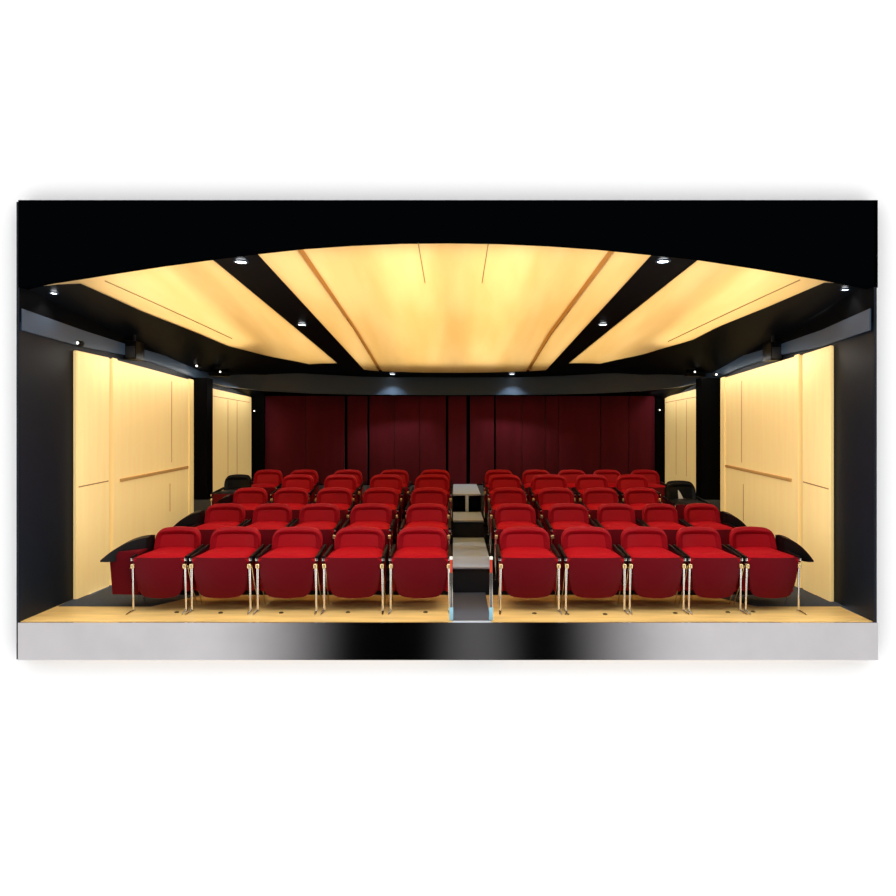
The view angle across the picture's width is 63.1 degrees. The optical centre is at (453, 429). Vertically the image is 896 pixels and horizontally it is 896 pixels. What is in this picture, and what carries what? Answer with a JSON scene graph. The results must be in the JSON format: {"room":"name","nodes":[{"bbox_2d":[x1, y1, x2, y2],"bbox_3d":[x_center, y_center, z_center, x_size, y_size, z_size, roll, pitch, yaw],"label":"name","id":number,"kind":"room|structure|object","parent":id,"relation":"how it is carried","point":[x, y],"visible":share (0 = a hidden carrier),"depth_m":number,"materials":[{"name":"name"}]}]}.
{"room":"auditorium","nodes":[
{"label":"auditorium","id":0,"kind":"room"},
{"bbox_2d":[16,202,248,658],"bbox_3d":[-3.509,0.005,9.190,0.040,3.810,6.226,0,0,2],"label":"wall","id":1,"kind":"structure","parent":0,"point":[44,365],"depth_m":6.46,"materials":[{"name":"black"}]},
{"bbox_2d":[73,351,108,598],"bbox_3d":[-3.559,0.425,7.180,0.040,2.350,0.602,0,0,2],"label":"wood wall panel","id":2,"kind":"object","parent":1,"relation":"attached to","point":[90,371],"visible":1,"depth_m":7.10,"materials":[{"name":"brown"}]},
{"bbox_2d":[124,335,143,360],"bbox_3d":[-3.483,-0.901,7.957,0.130,0.280,0.226,0,0,0],"label":"loudspeaker","id":3,"kind":"object","parent":1,"relation":"attached to","point":[134,350],"visible":1,"depth_m":7.85,"materials":[{"name":"black plastic"}]},
{"bbox_2d":[125,346,134,356],"bbox_3d":[-3.483,-0.841,7.852,0.100,0.120,0.016,0,0,0],"label":"grille","id":4,"kind":"object","parent":3,"relation":"attached to","point":[129,350],"depth_m":7.84,"materials":[{"name":"black"}]},
{"bbox_2d":[109,358,193,584],"bbox_3d":[-3.490,0.428,8.560,0.058,2.345,2.084,0,0,3],"label":"wood wall panel","id":5,"kind":"object","parent":1,"relation":"attached to","point":[151,412],"visible":0.84,"depth_m":8.32,"materials":[{"name":"brown"}]},
{"bbox_2d":[191,378,212,499],"bbox_3d":[-3.365,0.255,9.745,0.215,1.890,0.230,0,0,0],"label":"trim","id":6,"kind":"structure","parent":1,"relation":"attached to","point":[203,387],"depth_m":9.63,"materials":[{"name":"black paint"}]},
{"bbox_2d":[213,389,250,491],"bbox_3d":[-3.388,0.155,11.060,0.040,1.490,1.883,0,0,3],"label":"wood wall panel","id":7,"kind":"object","parent":1,"relation":"attached to","point":[231,411],"visible":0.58,"depth_m":11.02,"materials":[{"name":"brown"}]},
{"bbox_2d":[139,565,452,594],"bbox_3d":[-1.538,1.545,7.490,3.045,0.170,0.820,0,0,0],"label":"floor","id":8,"kind":"structure","parent":0,"point":[312,592],"depth_m":7.08,"materials":[{"name":"black carpet"}]},
{"bbox_2d":[173,503,247,552],"bbox_3d":[-2.485,1.121,7.418,0.661,0.689,0.638,0,0,0],"label":"chair","id":9,"kind":"object","parent":8,"relation":"on","point":[217,516],"visible":0.48,"depth_m":7.59,"materials":[{"name":"red fabric"}]},
{"bbox_2d":[241,503,294,552],"bbox_3d":[-1.905,1.121,7.418,0.485,0.689,0.638,0,0,0],"label":"chair","id":10,"kind":"object","parent":8,"relation":"on","point":[267,518],"visible":0.45,"depth_m":7.63,"materials":[{"name":"red fabric"}]},
{"bbox_2d":[289,503,342,553],"bbox_3d":[-1.410,1.121,7.418,0.502,0.689,0.638,0,0,0],"label":"chair","id":11,"kind":"object","parent":8,"relation":"on","point":[325,517],"visible":0.56,"depth_m":7.63,"materials":[{"name":"red fabric"}]},
{"bbox_2d":[341,503,394,579],"bbox_3d":[-0.870,1.121,7.418,0.513,0.689,0.638,0,0,0],"label":"chair","id":12,"kind":"object","parent":8,"relation":"on","point":[377,515],"visible":0.57,"depth_m":7.64,"materials":[{"name":"red fabric"}]},
{"bbox_2d":[399,503,450,562],"bbox_3d":[-0.285,1.121,7.418,0.513,0.689,0.638,0,0,0],"label":"chair","id":13,"kind":"object","parent":8,"relation":"on","point":[422,514],"visible":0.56,"depth_m":7.64,"materials":[{"name":"red fabric"}]},
{"bbox_2d":[386,544,452,564],"bbox_3d":[-1.538,1.492,8.300,3.045,0.275,0.800,0,0,0],"label":"floor","id":14,"kind":"structure","parent":0,"point":[387,561],"depth_m":8.11,"materials":[{"name":"black carpet"}]},
{"bbox_2d":[216,487,269,525],"bbox_3d":[-2.406,1.016,8.219,0.560,0.689,0.638,0,0,0],"label":"chair","id":15,"kind":"object","parent":14,"relation":"on","point":[249,498],"visible":0.29,"depth_m":8.44,"materials":[{"name":"red fabric"}]},
{"bbox_2d":[271,487,310,525],"bbox_3d":[-1.885,1.016,8.219,0.468,0.689,0.638,0,0,0],"label":"chair","id":16,"kind":"object","parent":14,"relation":"on","point":[296,498],"visible":0.38,"depth_m":8.45,"materials":[{"name":"red fabric"}]},
{"bbox_2d":[312,487,354,526],"bbox_3d":[-1.385,1.016,8.219,0.490,0.689,0.638,0,0,0],"label":"chair","id":17,"kind":"object","parent":14,"relation":"on","point":[341,497],"visible":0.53,"depth_m":8.45,"materials":[{"name":"red fabric"}]},
{"bbox_2d":[359,487,400,538],"bbox_3d":[-0.850,1.016,8.219,0.490,0.689,0.638,0,0,0],"label":"chair","id":18,"kind":"object","parent":14,"relation":"on","point":[381,495],"visible":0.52,"depth_m":8.45,"materials":[{"name":"red fabric"}]},
{"bbox_2d":[405,487,449,534],"bbox_3d":[-0.290,1.016,8.219,0.502,0.689,0.638,0,0,0],"label":"chair","id":19,"kind":"object","parent":14,"relation":"on","point":[426,494],"visible":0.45,"depth_m":8.45,"materials":[{"name":"red fabric"}]},
{"bbox_2d":[393,526,452,543],"bbox_3d":[-1.538,1.440,9.085,3.045,0.380,0.770,0,0,0],"label":"floor","id":20,"kind":"structure","parent":0,"point":[451,536],"depth_m":8.70,"materials":[{"name":"black carpet"}]},
{"bbox_2d":[210,474,251,504],"bbox_3d":[-2.740,0.910,9.018,0.401,0.689,0.638,0,0,0],"label":"chair","id":21,"kind":"object","parent":20,"relation":"on","point":[232,483],"visible":0.48,"depth_m":9.24,"materials":[{"name":"black plastic"}]},
{"bbox_2d":[270,474,315,503],"bbox_3d":[-1.980,0.910,9.018,0.479,0.689,0.638,0,0,0],"label":"chair","id":22,"kind":"object","parent":20,"relation":"on","point":[304,481],"visible":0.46,"depth_m":9.25,"materials":[{"name":"red fabric"}]},
{"bbox_2d":[315,474,358,506],"bbox_3d":[-1.440,0.910,9.018,0.490,0.689,0.638,0,0,0],"label":"chair","id":23,"kind":"object","parent":20,"relation":"on","point":[337,480],"visible":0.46,"depth_m":9.25,"materials":[{"name":"red fabric"}]},
{"bbox_2d":[363,474,404,522],"bbox_3d":[-0.860,0.910,9.018,0.490,0.689,0.638,0,0,0],"label":"chair","id":24,"kind":"object","parent":20,"relation":"on","point":[382,480],"visible":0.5,"depth_m":9.25,"materials":[{"name":"red fabric"}]},
{"bbox_2d":[410,474,451,534],"bbox_3d":[-0.280,0.910,9.018,0.518,0.689,0.638,0,0,0],"label":"chair","id":25,"kind":"object","parent":20,"relation":"on","point":[427,480],"visible":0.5,"depth_m":9.25,"materials":[{"name":"red fabric"}]},
{"bbox_2d":[30,254,858,399],"bbox_3d":[-0.039,-1.040,9.200,7.164,1.135,6.000,0,0,0],"label":"ceiling","id":26,"kind":"structure","parent":0,"point":[713,350],"depth_m":8.41,"materials":[{"name":"black"}]},
{"bbox_2d":[46,260,335,363],"bbox_3d":[-2.658,-1.272,8.516,1.374,0.593,4.793,0,0,6],"label":"ceiling light panel","id":27,"kind":"object","parent":26,"relation":"attached to","point":[202,298],"visible":0.94,"depth_m":7.67,"materials":[{"name":"wood"}]},
{"bbox_2d":[209,366,230,376],"bbox_3d":[-3.205,-0.838,9.998,0.260,0.225,0.115,0,0,0],"label":"projector","id":28,"kind":"object","parent":26,"relation":"attached to","point":[219,372],"visible":0.96,"depth_m":9.96,"materials":[{"name":"black plastic"}]},
{"bbox_2d":[233,259,248,263],"bbox_3d":[-1.931,-1.524,6.617,0.135,0.013,0.135,0,0,0],"label":"recessed light","id":29,"kind":"object","parent":26,"relation":"in","point":[238,261],"visible":1,"depth_m":6.59,"materials":[{"name":"white"}]},
{"bbox_2d":[258,250,380,370],"bbox_3d":[-1.424,-1.261,8.800,0.460,0.688,5.220,0,0,2],"label":"ceiling light panel","id":30,"kind":"object","parent":26,"relation":"attached to","point":[290,267],"visible":0.94,"depth_m":7.71,"materials":[{"name":"wood"}]},
{"bbox_2d":[303,243,607,372],"bbox_3d":[0.022,-1.246,8.837,2.674,0.687,5.368,0,0,0],"label":"ceiling light panel","id":31,"kind":"object","parent":26,"relation":"attached to","point":[423,308],"visible":0.98,"depth_m":7.68,"materials":[{"name":"wood"}]},
{"bbox_2d":[527,251,650,370],"bbox_3d":[1.390,-1.261,8.797,0.407,0.688,5.232,0,0,-4],"label":"ceiling light panel","id":32,"kind":"object","parent":26,"relation":"attached to","point":[620,267],"visible":0.96,"depth_m":7.82,"materials":[{"name":"wood"}]},
{"bbox_2d":[684,368,705,376],"bbox_3d":[3.301,-0.838,9.998,0.260,0.225,0.115,0,0,0],"label":"recessed light","id":33,"kind":"object","parent":26,"relation":"attached to","point":[694,372],"visible":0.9,"depth_m":9.96,"materials":[{"name":"black plastic"}]},
{"bbox_2d":[570,260,831,363],"bbox_3d":[2.623,-1.273,8.516,1.305,0.586,4.808,0,0,-6],"label":"ceiling light panel","id":34,"kind":"object","parent":26,"relation":"attached to","point":[705,297],"visible":0.9,"depth_m":7.70,"materials":[{"name":"wood"}]},
{"bbox_2d":[20,586,872,621],"bbox_3d":[-0.043,1.612,7.786,7.165,0.036,3.368,0,0,0],"label":"floor","id":35,"kind":"structure","parent":0,"point":[302,609],"depth_m":6.51,"materials":[{"name":"brown wood"}]},
{"bbox_2d":[100,526,203,614],"bbox_3d":[-2.722,1.260,6.619,0.761,0.689,0.638,0,0,0],"label":"chair","id":36,"kind":"object","parent":35,"relation":"on","point":[149,566],"visible":0.94,"depth_m":6.50,"materials":[{"name":"red fabric"}]},
{"bbox_2d":[185,526,264,614],"bbox_3d":[-2.050,1.260,6.619,0.557,0.689,0.638,0,0,0],"label":"chair","id":37,"kind":"object","parent":35,"relation":"on","point":[228,569],"visible":0.98,"depth_m":6.42,"materials":[{"name":"red fabric"}]},
{"bbox_2d":[252,526,326,614],"bbox_3d":[-1.470,1.260,6.619,0.557,0.689,0.638,0,0,0],"label":"chair","id":38,"kind":"object","parent":35,"relation":"on","point":[292,568],"visible":1,"depth_m":6.42,"materials":[{"name":"red fabric"}]},
{"bbox_2d":[320,526,388,614],"bbox_3d":[-0.885,1.260,6.619,0.557,0.689,0.638,0,0,0],"label":"chair","id":39,"kind":"object","parent":35,"relation":"on","point":[356,566],"visible":1,"depth_m":6.42,"materials":[{"name":"red fabric"}]},
{"bbox_2d":[388,526,451,614],"bbox_3d":[-0.300,1.260,6.619,0.557,0.689,0.638,0,0,0],"label":"chair","id":40,"kind":"object","parent":35,"relation":"on","point":[419,567],"visible":0.98,"depth_m":6.42,"materials":[{"name":"red fabric"}]},
{"bbox_2d":[449,556,452,619],"bbox_3d":[-0.024,1.333,6.145,0.034,0.535,0.038,0,0,0],"label":"post","id":41,"kind":"object","parent":35,"relation":"on","point":[450,557],"visible":1,"depth_m":6.13,"materials":[{"name":"silver metal"}]},
{"bbox_2d":[489,556,492,619],"bbox_3d":[0.312,1.333,6.145,0.034,0.535,0.038,0,0,0],"label":"post","id":42,"kind":"object","parent":35,"relation":"on","point":[490,557],"visible":1,"depth_m":6.13,"materials":[{"name":"silver metal"}]},
{"bbox_2d":[496,526,562,614],"bbox_3d":[0.665,1.260,6.619,0.557,0.689,0.638,0,0,0],"label":"chair","id":43,"kind":"object","parent":35,"relation":"on","point":[528,568],"visible":1,"depth_m":6.42,"materials":[{"name":"red fabric"}]},
{"bbox_2d":[557,526,629,614],"bbox_3d":[1.243,1.260,6.619,0.557,0.689,0.638,0,0,0],"label":"chair","id":44,"kind":"object","parent":35,"relation":"on","point":[590,568],"visible":1,"depth_m":6.42,"materials":[{"name":"red fabric"}]},
{"bbox_2d":[617,526,689,614],"bbox_3d":[1.785,1.260,6.619,0.513,0.689,0.638,0,0,0],"label":"chair","id":45,"kind":"object","parent":35,"relation":"on","point":[652,570],"visible":0.97,"depth_m":6.42,"materials":[{"name":"red fabric"}]},
{"bbox_2d":[673,526,747,614],"bbox_3d":[2.296,1.260,6.619,0.490,0.689,0.638,0,0,0],"label":"chair","id":46,"kind":"object","parent":35,"relation":"on","point":[711,571],"visible":0.94,"depth_m":6.42,"materials":[{"name":"red fabric"}]},
{"bbox_2d":[726,526,813,614],"bbox_3d":[2.853,1.260,6.619,0.601,0.689,0.638,0,0,0],"label":"chair","id":47,"kind":"object","parent":35,"relation":"on","point":[771,565],"visible":0.93,"depth_m":6.42,"materials":[{"name":"red fabric"}]},
{"bbox_2d":[0,0,895,895],"bbox_3d":[0.000,0.100,6.230,18.000,15.000,0.100,0,0,0],"label":"background","id":48,"kind":"structure","parent":0,"point":[118,777],"depth_m":6.18,"materials":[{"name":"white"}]},
{"bbox_2d":[21,309,870,394],"bbox_3d":[-0.041,-0.792,9.025,7.162,0.445,5.851,0,0,0],"label":"ceiling beam","id":49,"kind":"structure","parent":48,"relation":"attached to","point":[31,322],"depth_m":11.18,"materials":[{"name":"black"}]},
{"bbox_2d":[18,200,877,289],"bbox_3d":[-0.050,-1.551,6.135,7.160,0.728,0.110,0,0,0],"label":"ceiling","id":50,"kind":"structure","parent":48,"relation":"attached to","point":[59,241],"depth_m":6.08,"materials":[{"name":"black"}]},
{"bbox_2d":[297,250,613,318],"bbox_3d":[-0.050,-1.880,9.200,7.100,0.040,6.000,0,0,0],"label":"ceiling","id":51,"kind":"structure","parent":0,"point":[297,250],"depth_m":9.20,"materials":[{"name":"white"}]},
{"bbox_2d":[266,319,646,484],"bbox_3d":[0.055,0.000,12.240,7.010,3.800,0.080,0,0,0],"label":"wall","id":52,"kind":"structure","parent":0,"point":[270,393],"depth_m":12.20,"materials":[{"name":"black paint"}]},
{"bbox_2d":[251,393,265,484],"bbox_3d":[-3.260,0.110,12.139,0.240,1.620,0.118,0,0,0],"label":"trim","id":53,"kind":"structure","parent":52,"relation":"attached to","point":[257,401],"depth_m":12.08,"materials":[{"name":"black paint"}]},
{"bbox_2d":[265,396,305,477],"bbox_3d":[-2.811,0.168,12.169,0.665,1.465,0.059,0,0,0],"label":"wall panel","id":54,"kind":"object","parent":52,"relation":"attached to","point":[285,416],"visible":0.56,"depth_m":12.14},
{"bbox_2d":[306,396,344,483],"bbox_3d":[-2.146,0.168,12.169,0.644,1.465,0.059,0,0,0],"label":"wall panel","id":55,"kind":"object","parent":52,"relation":"attached to","point":[325,415],"visible":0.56,"depth_m":12.14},
{"bbox_2d":[348,396,366,483],"bbox_3d":[-1.609,0.168,12.169,0.324,1.465,0.059,0,0,0],"label":"wall panel","id":56,"kind":"object","parent":52,"relation":"attached to","point":[357,405],"visible":0.76,"depth_m":12.14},
{"bbox_2d":[370,396,393,479],"bbox_3d":[-1.202,0.168,12.169,0.407,1.465,0.059,0,0,0],"label":"wall panel","id":57,"kind":"object","parent":52,"relation":"attached to","point":[381,407],"visible":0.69,"depth_m":12.14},
{"bbox_2d":[395,396,419,483],"bbox_3d":[-0.782,0.168,12.169,0.414,1.465,0.059,0,0,0],"label":"wall panel","id":58,"kind":"object","parent":52,"relation":"attached to","point":[407,408],"visible":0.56,"depth_m":12.14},
{"bbox_2d":[420,396,445,474],"bbox_3d":[-0.352,0.168,12.169,0.431,1.465,0.059,0,0,0],"label":"wall panel","id":59,"kind":"object","parent":52,"relation":"attached to","point":[432,408],"visible":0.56,"depth_m":12.14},
{"bbox_2d":[449,396,465,483],"bbox_3d":[0.057,0.168,12.169,0.296,1.465,0.059,0,0,0],"label":"wall panel","id":60,"kind":"object","parent":52,"relation":"attached to","point":[457,404],"visible":0.8,"depth_m":12.14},
{"bbox_2d":[470,396,493,483],"bbox_3d":[0.467,0.168,12.169,0.396,1.465,0.059,0,0,0],"label":"wall panel","id":61,"kind":"object","parent":52,"relation":"attached to","point":[481,407],"visible":0.8,"depth_m":12.14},
{"bbox_2d":[496,396,521,481],"bbox_3d":[0.915,0.168,12.169,0.432,1.465,0.059,0,0,0],"label":"wall panel","id":62,"kind":"object","parent":52,"relation":"attached to","point":[508,408],"visible":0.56,"depth_m":12.14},
{"bbox_2d":[522,396,544,473],"bbox_3d":[1.326,0.168,12.169,0.374,1.465,0.059,0,0,0],"label":"wall panel","id":63,"kind":"object","parent":52,"relation":"attached to","point":[533,407],"visible":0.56,"depth_m":12.14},
{"bbox_2d":[545,396,557,474],"bbox_3d":[1.626,0.168,12.169,0.206,1.465,0.059,0,0,0],"label":"wall panel","id":64,"kind":"object","parent":52,"relation":"attached to","point":[551,402],"visible":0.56,"depth_m":12.14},
{"bbox_2d":[558,396,599,473],"bbox_3d":[2.083,0.168,12.169,0.690,1.465,0.059,0,0,0],"label":"wall panel","id":65,"kind":"object","parent":52,"relation":"attached to","point":[578,416],"visible":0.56,"depth_m":12.14,"materials":[{"name":"fabric"}]},
{"bbox_2d":[600,396,627,474],"bbox_3d":[2.666,0.168,12.169,0.456,1.465,0.059,0,0,0],"label":"wall panel","id":66,"kind":"object","parent":52,"relation":"attached to","point":[613,409],"visible":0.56,"depth_m":12.14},
{"bbox_2d":[628,396,654,473],"bbox_3d":[3.122,0.168,12.169,0.441,1.465,0.059,0,0,0],"label":"wall panel","id":67,"kind":"object","parent":52,"relation":"attached to","point":[641,409],"visible":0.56,"depth_m":12.14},
{"bbox_2d":[655,397,664,484],"bbox_3d":[3.425,0.110,12.139,0.150,1.620,0.118,0,0,0],"label":"trim","id":68,"kind":"structure","parent":52,"relation":"attached to","point":[659,403],"depth_m":12.08,"materials":[{"name":"black paint"}]},
{"bbox_2d":[194,485,719,517],"bbox_3d":[0.020,1.275,10.900,7.040,0.710,2.600,0,0,0],"label":"floor","id":69,"kind":"structure","parent":0,"point":[480,487],"depth_m":10.20,"materials":[{"name":"grey carpet"}]},
{"bbox_2d":[453,484,480,511],"bbox_3d":[0.180,1.017,11.154,0.386,0.244,2.008,0,0,0],"label":"step","id":70,"kind":"structure","parent":69,"relation":"on","point":[466,490],"depth_m":10.20,"materials":[{"name":"black"}]},
{"bbox_2d":[484,526,493,543],"bbox_3d":[1.718,1.440,9.085,2.685,0.380,0.770,0,0,0],"label":"floor","id":71,"kind":"structure","parent":0,"point":[486,536],"depth_m":8.70,"materials":[{"name":"black carpet"}]},
{"bbox_2d":[486,474,527,534],"bbox_3d":[0.645,0.910,9.018,0.490,0.689,0.638,0,0,0],"label":"chair","id":72,"kind":"object","parent":71,"relation":"on","point":[500,480],"visible":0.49,"depth_m":9.25,"materials":[{"name":"red fabric"}]},
{"bbox_2d":[528,474,575,518],"bbox_3d":[1.205,0.910,9.018,0.546,0.689,0.638,0,0,0],"label":"chair","id":73,"kind":"object","parent":71,"relation":"on","point":[538,482],"visible":0.46,"depth_m":9.25,"materials":[{"name":"red fabric"}]},
{"bbox_2d":[573,474,618,503],"bbox_3d":[1.745,0.910,9.018,0.490,0.689,0.638,0,0,0],"label":"chair","id":74,"kind":"object","parent":71,"relation":"on","point":[582,482],"visible":0.42,"depth_m":9.25,"materials":[{"name":"red fabric"}]},
{"bbox_2d":[614,474,660,501],"bbox_3d":[2.260,0.910,9.018,0.479,0.689,0.638,0,0,0],"label":"chair","id":75,"kind":"object","parent":71,"relation":"on","point":[623,482],"visible":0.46,"depth_m":9.25,"materials":[{"name":"red fabric"}]},
{"bbox_2d":[486,544,559,564],"bbox_3d":[1.718,1.492,8.300,2.685,0.275,0.800,0,0,0],"label":"floor","id":76,"kind":"structure","parent":0,"point":[487,545],"depth_m":8.07,"materials":[{"name":"black carpet"}]},
{"bbox_2d":[488,487,530,554],"bbox_3d":[0.632,1.016,8.219,0.490,0.689,0.638,0,0,0],"label":"chair","id":77,"kind":"object","parent":76,"relation":"on","point":[505,495],"visible":0.48,"depth_m":8.45,"materials":[{"name":"red fabric"}]},
{"bbox_2d":[536,487,577,530],"bbox_3d":[1.185,1.016,8.219,0.490,0.689,0.638,0,0,0],"label":"chair","id":78,"kind":"object","parent":76,"relation":"on","point":[547,497],"visible":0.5,"depth_m":8.45,"materials":[{"name":"red fabric"}]},
{"bbox_2d":[580,487,622,525],"bbox_3d":[1.695,1.016,8.219,0.479,0.689,0.638,0,0,0],"label":"chair","id":79,"kind":"object","parent":76,"relation":"on","point":[593,498],"visible":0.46,"depth_m":8.45,"materials":[{"name":"red fabric"}]},
{"bbox_2d":[621,487,661,525],"bbox_3d":[2.170,1.016,8.219,0.468,0.689,0.638,0,0,0],"label":"chair","id":80,"kind":"object","parent":76,"relation":"on","point":[637,498],"visible":0.36,"depth_m":8.45,"materials":[{"name":"red fabric"}]},
{"bbox_2d":[662,480,710,524],"bbox_3d":[2.620,0.975,8.219,0.418,0.772,0.638,0,0,0],"label":"chair","id":81,"kind":"object","parent":76,"relation":"on","point":[687,490],"visible":0.47,"depth_m":8.44,"materials":[{"name":"black plastic"}]},
{"bbox_2d":[492,565,752,594],"bbox_3d":[1.718,1.545,7.490,2.685,0.170,0.820,0,0,0],"label":"floor","id":82,"kind":"structure","parent":0,"point":[495,582],"depth_m":7.08,"materials":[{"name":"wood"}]},
{"bbox_2d":[492,503,543,579],"bbox_3d":[0.645,1.121,7.418,0.502,0.689,0.638,0,0,0],"label":"chair","id":83,"kind":"object","parent":82,"relation":"on","point":[510,514],"visible":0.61,"depth_m":7.64,"materials":[{"name":"red fabric"}]},
{"bbox_2d":[545,503,597,554],"bbox_3d":[1.200,1.121,7.418,0.502,0.689,0.638,0,0,0],"label":"chair","id":84,"kind":"object","parent":82,"relation":"on","point":[562,516],"visible":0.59,"depth_m":7.63,"materials":[{"name":"red fabric"}]},
{"bbox_2d":[594,503,645,553],"bbox_3d":[1.700,1.121,7.418,0.468,0.689,0.638,0,0,0],"label":"chair","id":85,"kind":"object","parent":82,"relation":"on","point":[613,517],"visible":0.52,"depth_m":7.63,"materials":[{"name":"red fabric"}]},
{"bbox_2d":[640,503,690,553],"bbox_3d":[2.160,1.121,7.418,0.435,0.689,0.638,0,0,0],"label":"chair","id":86,"kind":"object","parent":82,"relation":"on","point":[663,516],"visible":0.48,"depth_m":7.63,"materials":[{"name":"red fabric"}]},
{"bbox_2d":[682,503,745,552],"bbox_3d":[2.657,1.121,7.418,0.548,0.689,0.638,0,0,0],"label":"chair","id":87,"kind":"object","parent":82,"relation":"on","point":[695,514],"visible":0.49,"depth_m":7.61,"materials":[{"name":"red fabric"}]},
{"bbox_2d":[681,203,876,622],"bbox_3d":[3.536,0.005,9.190,0.079,3.810,6.220,0,0,0],"label":"wall","id":88,"kind":"structure","parent":0,"point":[855,357],"depth_m":6.42,"materials":[{"name":"black"}]},
{"bbox_2d":[18,622,877,659],"bbox_3d":[-0.050,1.760,6.088,7.160,0.311,0.024,0,0,0],"label":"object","id":89,"kind":"structure","parent":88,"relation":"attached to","point":[36,640],"depth_m":6.08,"materials":[{"name":"metal"}]},
{"bbox_2d":[665,389,695,489],"bbox_3d":[3.491,0.150,11.070,0.040,1.500,1.860,0,0,0],"label":"wood wall panel","id":90,"kind":"object","parent":88,"relation":"attached to","point":[680,409],"visible":0.66,"depth_m":11.14,"materials":[{"name":"brown"}]},
{"bbox_2d":[696,378,719,499],"bbox_3d":[3.402,0.255,9.745,0.270,1.890,0.230,0,0,0],"label":"trim","id":91,"kind":"structure","parent":88,"relation":"attached to","point":[707,389],"depth_m":9.63,"materials":[{"name":"black paint"}]},
{"bbox_2d":[720,354,802,587],"bbox_3d":[3.503,0.415,8.455,0.058,2.370,2.130,0,0,0],"label":"wood wall panel","id":92,"kind":"object","parent":88,"relation":"attached to","point":[761,408],"visible":0.82,"depth_m":8.17,"materials":[{"name":"brown"}]},
{"bbox_2d":[763,335,782,361],"bbox_3d":[3.473,-0.890,7.957,0.130,0.280,0.226,0,0,0],"label":"loudspeaker","id":93,"kind":"object","parent":88,"relation":"attached to","point":[771,350],"visible":1,"depth_m":7.85,"materials":[{"name":"black plastic"}]},
{"bbox_2d":[772,347,781,357],"bbox_3d":[3.473,-0.830,7.852,0.100,0.120,0.016,0,0,0],"label":"grille","id":94,"kind":"object","parent":93,"relation":"attached to","point":[776,351],"depth_m":7.84,"materials":[{"name":"black"}]},
{"bbox_2d":[803,346,833,601],"bbox_3d":[3.515,0.408,7.060,0.040,2.385,0.561,0,0,1],"label":"wood wall panel","id":95,"kind":"object","parent":88,"relation":"attached to","point":[818,365],"visible":1,"depth_m":6.98,"materials":[{"name":"brown"}]},
{"bbox_3d":[0.180,1.646,9.155,0.430,0.028,6.090,0,0,0],"label":"floor","id":96,"kind":"structure","parent":0,"visible":0},
{"bbox_2d":[453,512,483,537],"bbox_3d":[0.180,1.368,9.664,0.386,0.464,0.988,0,0,0],"label":"step","id":97,"kind":"structure","parent":96,"relation":"on","point":[465,524],"depth_m":9.20,"materials":[{"name":"black"}]},
{"bbox_2d":[453,538,489,591],"bbox_3d":[0.180,1.473,8.168,0.386,0.254,1.980,0,0,0],"label":"step","id":98,"kind":"structure","parent":96,"relation":"on","point":[471,561],"depth_m":7.27,"materials":[{"name":"black"}]},
{"bbox_2d":[452,592,490,621],"bbox_3d":[0.147,1.613,6.636,0.321,0.034,1.105,0,0,0],"label":"step","id":99,"kind":"structure","parent":96,"relation":"on","point":[467,606],"depth_m":6.58,"materials":[{"name":"grey"}]},
{"bbox_3d":[1.957,1.430,9.835,3.165,0.400,0.730,0,0,0],"label":"floor","id":100,"kind":"structure","parent":0,"visible":0},
{"bbox_2d":[482,469,512,524],"bbox_3d":[0.620,0.890,9.778,0.468,0.689,0.638,0,0,0],"label":"chair","id":101,"kind":"object","parent":100,"relation":"on","point":[489,473],"visible":0.27,"depth_m":9.99,"materials":[{"name":"red fabric"}]},
{"bbox_2d":[521,469,549,502],"bbox_3d":[1.130,0.890,9.778,0.468,0.689,0.638,0,0,0],"label":"chair","id":102,"kind":"object","parent":100,"relation":"on","point":[527,475],"visible":0.27,"depth_m":10.01,"materials":[{"name":"red fabric"}]},
{"bbox_2d":[558,469,584,490],"bbox_3d":[1.620,0.890,9.778,0.468,0.689,0.638,0,0,0],"label":"chair","id":103,"kind":"object","parent":100,"relation":"on","point":[570,475],"visible":0.29,"depth_m":10.02,"materials":[{"name":"red fabric"}]},
{"bbox_2d":[593,469,620,489],"bbox_3d":[2.100,0.890,9.778,0.468,0.689,0.638,0,0,0],"label":"chair","id":104,"kind":"object","parent":100,"relation":"on","point":[611,476],"visible":0.25,"depth_m":10.02,"materials":[{"name":"red fabric"}]},
{"bbox_2d":[631,469,665,502],"bbox_3d":[2.620,0.890,9.778,0.468,0.689,0.638,0,0,0],"label":"chair","id":105,"kind":"object","parent":100,"relation":"on","point":[652,476],"visible":0.27,"depth_m":10.00,"materials":[{"name":"red fabric"}]},
{"bbox_3d":[-1.763,1.430,9.835,3.496,0.400,0.730,0,0,0],"label":"floor","id":106,"kind":"structure","parent":0,"visible":0},
{"bbox_2d":[251,469,282,502],"bbox_3d":[-2.550,0.890,9.778,0.468,0.689,0.638,0,0,0],"label":"chair","id":107,"kind":"object","parent":106,"relation":"on","point":[270,480],"visible":0.41,"depth_m":10.00,"materials":[{"name":"red fabric"}]},
{"bbox_2d":[280,469,320,492],"bbox_3d":[-2.060,0.890,9.778,0.468,0.689,0.638,0,0,0],"label":"chair","id":108,"kind":"object","parent":106,"relation":"on","point":[313,473],"visible":0.22,"depth_m":10.02,"materials":[{"name":"red fabric"}]},
{"bbox_2d":[334,469,364,503],"bbox_3d":[-1.460,0.890,9.778,0.479,0.689,0.638,0,0,0],"label":"chair","id":109,"kind":"object","parent":106,"relation":"on","point":[357,474],"visible":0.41,"depth_m":10.01,"materials":[{"name":"red fabric"}]},
{"bbox_2d":[381,469,410,512],"bbox_3d":[-0.820,0.890,9.778,0.479,0.689,0.638,0,0,0],"label":"chair","id":110,"kind":"object","parent":106,"relation":"on","point":[403,474],"visible":0.34,"depth_m":9.99,"materials":[{"name":"red fabric"}]},
{"bbox_2d":[421,469,452,524],"bbox_3d":[-0.262,0.890,9.778,0.490,0.689,0.638,0,0,0],"label":"chair","id":111,"kind":"object","parent":106,"relation":"on","point":[434,471],"visible":0.25,"depth_m":10.02,"materials":[{"name":"red fabric"}]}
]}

